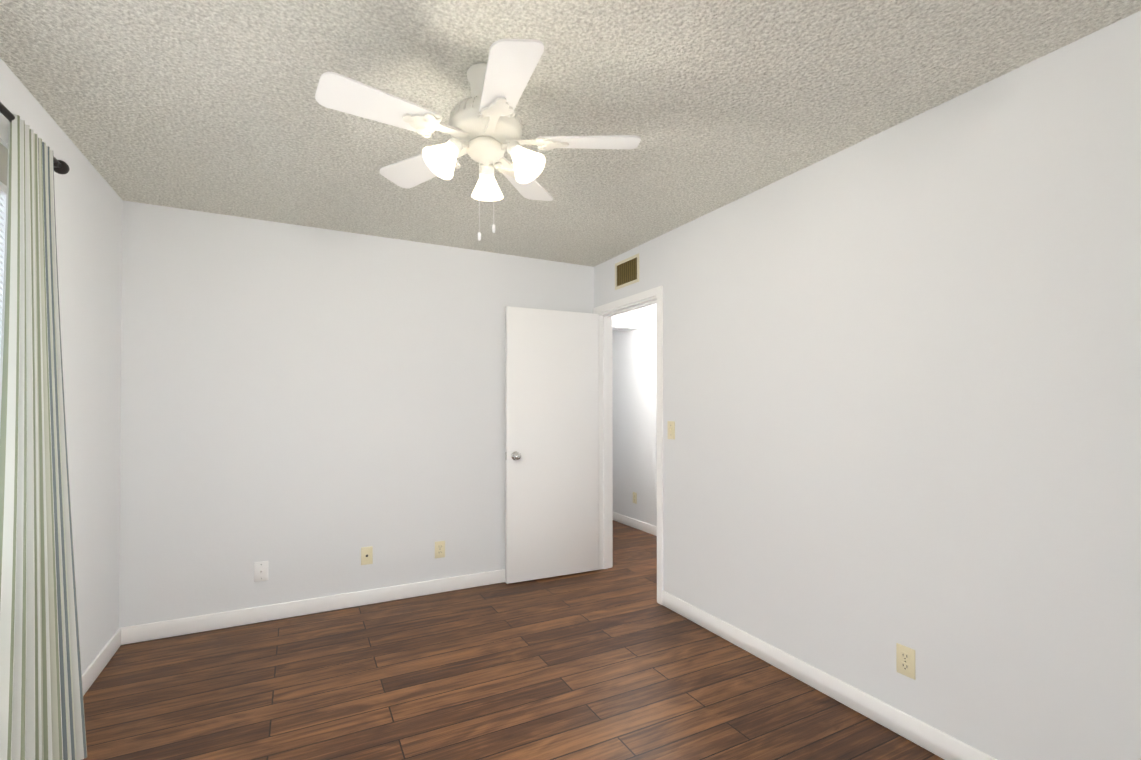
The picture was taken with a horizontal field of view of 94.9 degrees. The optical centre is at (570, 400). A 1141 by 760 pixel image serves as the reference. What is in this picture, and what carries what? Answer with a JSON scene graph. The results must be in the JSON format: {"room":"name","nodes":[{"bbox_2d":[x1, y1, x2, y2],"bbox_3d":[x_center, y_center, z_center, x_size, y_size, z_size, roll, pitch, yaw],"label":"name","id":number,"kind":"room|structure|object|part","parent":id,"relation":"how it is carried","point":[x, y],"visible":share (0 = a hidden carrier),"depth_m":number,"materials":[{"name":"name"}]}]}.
{"room":"empty bedroom","nodes":[
{"label":"empty bedroom","id":0,"kind":"room"},
{"bbox_2d":[0,195,3,357],"bbox_3d":[-1.504,-0.133,0.970,0.012,1.140,1.784,0,-1,-27],"label":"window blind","id":1,"kind":"structure","parent":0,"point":[1,217],"depth_m":1.76,"materials":[{"name":"grey plastic"}]},
{"bbox_2d":[0,58,121,672],"bbox_3d":[-1.552,0.097,0.937,0.160,2.440,4.290,0,-1,-27],"label":"wall","id":2,"kind":"structure","parent":0,"point":[88,207],"depth_m":2.44,"materials":[{"name":"paint"}]},
{"bbox_2d":[0,143,7,185],"bbox_3d":[-1.507,-0.797,0.974,0.026,0.129,1.798,0,-1,-27],"label":"fascia","id":3,"kind":"object","parent":2,"relation":"attached to","point":[3,161],"visible":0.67,"depth_m":1.75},
{"bbox_2d":[0,181,6,194],"bbox_3d":[-1.504,-0.717,0.975,0.028,0.026,1.788,0,-1,-27],"label":"blind headrail","id":4,"kind":"object","parent":3,"relation":"attached to","point":[3,188],"visible":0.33,"depth_m":1.75,"materials":[{"name":"white plastic"}]},
{"bbox_2d":[0,102,86,759],"bbox_3d":[-1.342,0.181,0.910,0.187,2.223,2.546,0,-1,-27],"label":"curtain","id":5,"kind":"object","parent":2,"relation":"attached to","point":[42,717],"visible":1,"depth_m":1.69,"materials":[{"name":"green fabric"}]},
{"bbox_3d":[-1.391,-0.807,0.894,0.077,0.248,2.546,0,-1,-27],"label":"rod","id":6,"kind":"part","parent":5,"relation":"part of","materials":[{"name":"brown metal"}]},
{"bbox_2d":[82,628,120,695],"bbox_3d":[-1.472,1.270,0.961,0.013,0.095,4.277,0,-1,-27],"label":"baseboard","id":7,"kind":"structure","parent":2,"relation":"attached to","point":[96,666],"depth_m":2.56,"materials":[{"name":"paint"}]},
{"bbox_2d":[119,200,593,627],"bbox_3d":[-1.184,0.122,3.613,3.280,2.440,0.120,0,-1,-27],"label":"wall","id":8,"kind":"structure","parent":0,"point":[307,412],"depth_m":3.29,"materials":[{"name":"paint"}]},
{"bbox_2d":[254,561,267,581],"bbox_3d":[-1.871,1.033,3.171,0.075,0.118,0.015,0,-1,-27],"label":"outlet","id":9,"kind":"object","parent":8,"relation":"attached to","point":[261,571],"visible":1,"depth_m":3.17,"materials":[{"name":"white plastic"}]},
{"bbox_2d":[120,569,504,644],"bbox_3d":[-1.136,1.294,3.553,3.000,0.095,0.013,0,-1,-27],"label":"baseboard","id":10,"kind":"structure","parent":8,"relation":"attached to","point":[174,627],"depth_m":3.26,"materials":[{"name":"paint"}]},
{"bbox_2d":[361,546,372,564],"bbox_3d":[-1.341,1.020,3.451,0.072,0.116,0.007,0,-1,-27],"label":"outlet","id":11,"kind":"object","parent":8,"relation":"attached to","point":[366,555],"visible":1,"depth_m":3.45,"materials":[{"name":"beige plastic"}]},
{"bbox_2d":[435,541,444,557],"bbox_3d":[-0.915,1.042,3.672,0.072,0.116,0.008,0,-1,-27],"label":"electrical outlet","id":12,"kind":"object","parent":8,"relation":"attached to","point":[439,549],"visible":1,"depth_m":3.67,"materials":[{"name":"beige plastic"}]},
{"bbox_2d":[82,520,943,759],"bbox_3d":[-0.292,1.362,3.045,4.350,0.050,7.130,0,-1,-27],"label":"floor","id":13,"kind":"structure","parent":0,"point":[616,661],"depth_m":2.42,"materials":[{"name":"brown wood"}]},
{"bbox_2d":[0,0,1140,266],"bbox_3d":[-0.167,-1.146,1.668,3.280,0.060,4.530,0,-1,-27],"label":"ceiling","id":14,"kind":"structure","parent":0,"point":[212,106],"depth_m":1.88,"materials":[{"name":"white paint"}]},
{"bbox_2d":[315,39,640,240],"bbox_3d":[-0.297,-0.831,1.762,1.012,0.568,1.012,0,-1,-27],"label":"ceiling fan","id":15,"kind":"object","parent":14,"relation":"hanging from","point":[484,127],"visible":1,"depth_m":1.70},
{"bbox_3d":[-0.570,-0.885,1.581,0.352,0.006,0.140,0,-12,-36],"label":"blade","id":16,"kind":"part","parent":15,"relation":"part of","materials":[{"name":"white wood"}]},
{"bbox_3d":[-0.574,-0.881,1.991,0.352,0.006,0.140,0,-12,36],"label":"blade","id":17,"kind":"part","parent":15,"relation":"part of","materials":[{"name":"white wood"}]},
{"bbox_3d":[-0.402,-0.806,1.709,0.120,0.106,0.120,44,-24,-26],"label":"lamp shade","id":18,"kind":"part","parent":15,"relation":"part of","materials":[{"name":"white glass"}]},
{"bbox_3d":[-0.406,-0.799,1.706,0.047,0.048,0.048,0,-1,-27],"label":"bulb","id":19,"kind":"part","parent":15,"relation":"part of","materials":[{"name":"white glass"}]},
{"bbox_2d":[447,137,462,153],"bbox_3d":[-0.380,-0.840,1.725,0.050,0.028,0.050,44,-24,-26],"label":"socket","id":20,"kind":"object","parent":15,"relation":"attached to","point":[457,144],"depth_m":1.70,"materials":[{"name":"white metal"}]},
{"bbox_3d":[-0.356,-0.853,1.742,0.054,0.024,0.022,0,-1,-27],"label":"light arm","id":21,"kind":"part","parent":15,"relation":"part of"},
{"bbox_3d":[-0.289,-0.999,1.789,0.248,0.232,0.248,0,-1,-27],"label":"motor","id":22,"kind":"part","parent":15,"relation":"part of","materials":[{"name":"white metal"}]},
{"bbox_2d":[480,164,492,174],"bbox_3d":[-0.303,-0.838,1.897,0.050,0.028,0.050,0,37,-7],"label":"socket","id":23,"kind":"object","parent":15,"relation":"attached to","point":[484,170],"depth_m":1.88,"materials":[{"name":"white metal"}]},
{"bbox_3d":[-0.306,-0.804,1.923,0.120,0.106,0.120,0,37,-7],"label":"lamp shade","id":24,"kind":"part","parent":15,"relation":"part of","materials":[{"name":"white glass"}]},
{"bbox_3d":[-0.215,-0.853,1.759,0.045,0.024,0.048,0,-1,-27],"label":"light arm","id":25,"kind":"part","parent":15,"relation":"part of"},
{"bbox_3d":[-0.179,-0.886,1.457,0.140,0.006,0.352,-11,3,-18],"label":"blade","id":26,"kind":"part","parent":15,"relation":"part of","materials":[{"name":"white wood"}]},
{"bbox_2d":[507,141,521,156],"bbox_3d":[-0.187,-0.839,1.748,0.050,0.028,0.050,-40,-14,16],"label":"socket","id":27,"kind":"object","parent":15,"relation":"attached to","point":[513,146],"depth_m":1.73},
{"bbox_3d":[-0.157,-0.798,1.736,0.047,0.048,0.048,0,-1,-27],"label":"bulb","id":28,"kind":"part","parent":15,"relation":"part of","materials":[{"name":"white glass"}]},
{"bbox_3d":[-0.184,-0.880,2.121,0.140,0.006,0.352,11,3,17],"label":"blade","id":29,"kind":"part","parent":15,"relation":"part of","materials":[{"name":"white wood"}]},
{"bbox_3d":[-0.162,-0.806,1.738,0.120,0.106,0.120,-40,-14,16],"label":"lamp shade","id":30,"kind":"part","parent":15,"relation":"part of","materials":[{"name":"white glass"}]},
{"label":"blade","id":31,"kind":"part","parent":15,"relation":"part of","materials":[{"name":"white wood"}]},
{"bbox_2d":[612,304,656,525],"bbox_3d":[1.112,0.134,4.941,0.120,2.440,4.840,0,-1,-27],"label":"wall","id":32,"kind":"structure","parent":0,"point":[634,398],"depth_m":5.60,"materials":[{"name":"paint"}]},
{"bbox_2d":[613,512,656,535],"bbox_3d":[1.053,1.306,4.900,0.013,0.095,4.840,0,-1,-27],"label":"baseboard","id":33,"kind":"structure","parent":32,"relation":"attached to","point":[637,524],"depth_m":5.58,"materials":[{"name":"paint"}]},
{"bbox_2d":[633,492,636,503],"bbox_3d":[0.686,1.040,5.613,0.008,0.116,0.072,0,-1,-27],"label":"outlet","id":34,"kind":"object","parent":32,"relation":"attached to","point":[634,497],"visible":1,"depth_m":5.60,"materials":[{"name":"beige plastic"}]},
{"bbox_2d":[594,11,1140,759],"bbox_3d":[1.235,0.111,2.385,0.120,2.440,4.290,0,-1,-27],"label":"wall","id":35,"kind":"structure","parent":0,"point":[902,383],"depth_m":1.96,"materials":[{"name":"paint"}]},
{"bbox_2d":[615,253,638,289],"bbox_3d":[0.411,-0.941,3.840,0.008,0.200,0.315,0,-1,-27],"label":"air vent","id":36,"kind":"object","parent":35,"relation":"in","point":[627,272],"visible":1,"depth_m":3.83,"materials":[{"name":"beige metal"}]},
{"bbox_2d":[599,296,655,569],"bbox_3d":[0.458,0.322,3.878,0.122,2.045,0.790,0,-1,-27],"label":"lining","id":37,"kind":"object","parent":35,"relation":"attached to","point":[605,440],"visible":0.5,"depth_m":4.21,"materials":[{"name":"paint"}]},
{"bbox_2d":[505,306,598,583],"bbox_3d":[-0.127,0.322,3.999,0.762,2.023,0.035,0,-1,-25],"label":"door","id":38,"kind":"structure","parent":37,"relation":"attached to","point":[552,439],"depth_m":3.97,"materials":[{"name":"paint"}]},
{"bbox_2d":[511,451,520,459],"bbox_3d":[-0.412,0.404,3.862,0.066,0.066,0.159,0,-1,-25],"label":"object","id":39,"kind":"structure","parent":38,"relation":"attached to","point":[515,455],"depth_m":3.80,"materials":[{"name":"silver metal"}]},
{"bbox_2d":[593,286,662,604],"bbox_3d":[0.458,0.294,3.879,0.152,2.100,0.900,0,-1,-27],"label":"door frame","id":40,"kind":"structure","parent":35,"relation":"attached to","point":[657,292],"depth_m":3.47,"materials":[{"name":"paint"}]},
{"bbox_2d":[667,421,674,439],"bbox_3d":[0.643,0.190,3.373,0.018,0.116,0.072,0,-1,-27],"label":"light switch","id":41,"kind":"object","parent":35,"relation":"attached to","point":[671,429],"visible":1,"depth_m":3.37,"materials":[{"name":"beige plastic"}]},
{"bbox_2d":[662,591,996,759],"bbox_3d":[1.385,1.279,1.940,0.013,0.095,3.380,0,-1,-27],"label":"baseboard","id":42,"kind":"structure","parent":35,"relation":"attached to","point":[939,743],"depth_m":2.31,"materials":[{"name":"paint"}]},
{"bbox_2d":[896,643,914,679],"bbox_3d":[1.322,1.028,2.068,0.008,0.116,0.072,0,-1,-27],"label":"electrical outlet","id":43,"kind":"object","parent":35,"relation":"attached to","point":[905,660],"visible":1,"depth_m":2.06,"materials":[{"name":"beige plastic"}]},
{"bbox_3d":[0.691,-1.068,4.733,1.070,0.160,5.080,0,-1,-27],"label":"ceiling","id":44,"kind":"structure","parent":0,"visible":0},
{"bbox_2d":[612,309,638,330],"bbox_3d":[0.259,-0.872,5.431,0.950,0.220,0.200,0,-1,-27],"label":"beam","id":45,"kind":"structure","parent":44,"relation":"attached to","point":[627,321],"depth_m":5.51,"materials":[{"name":"paint"}]}
]}

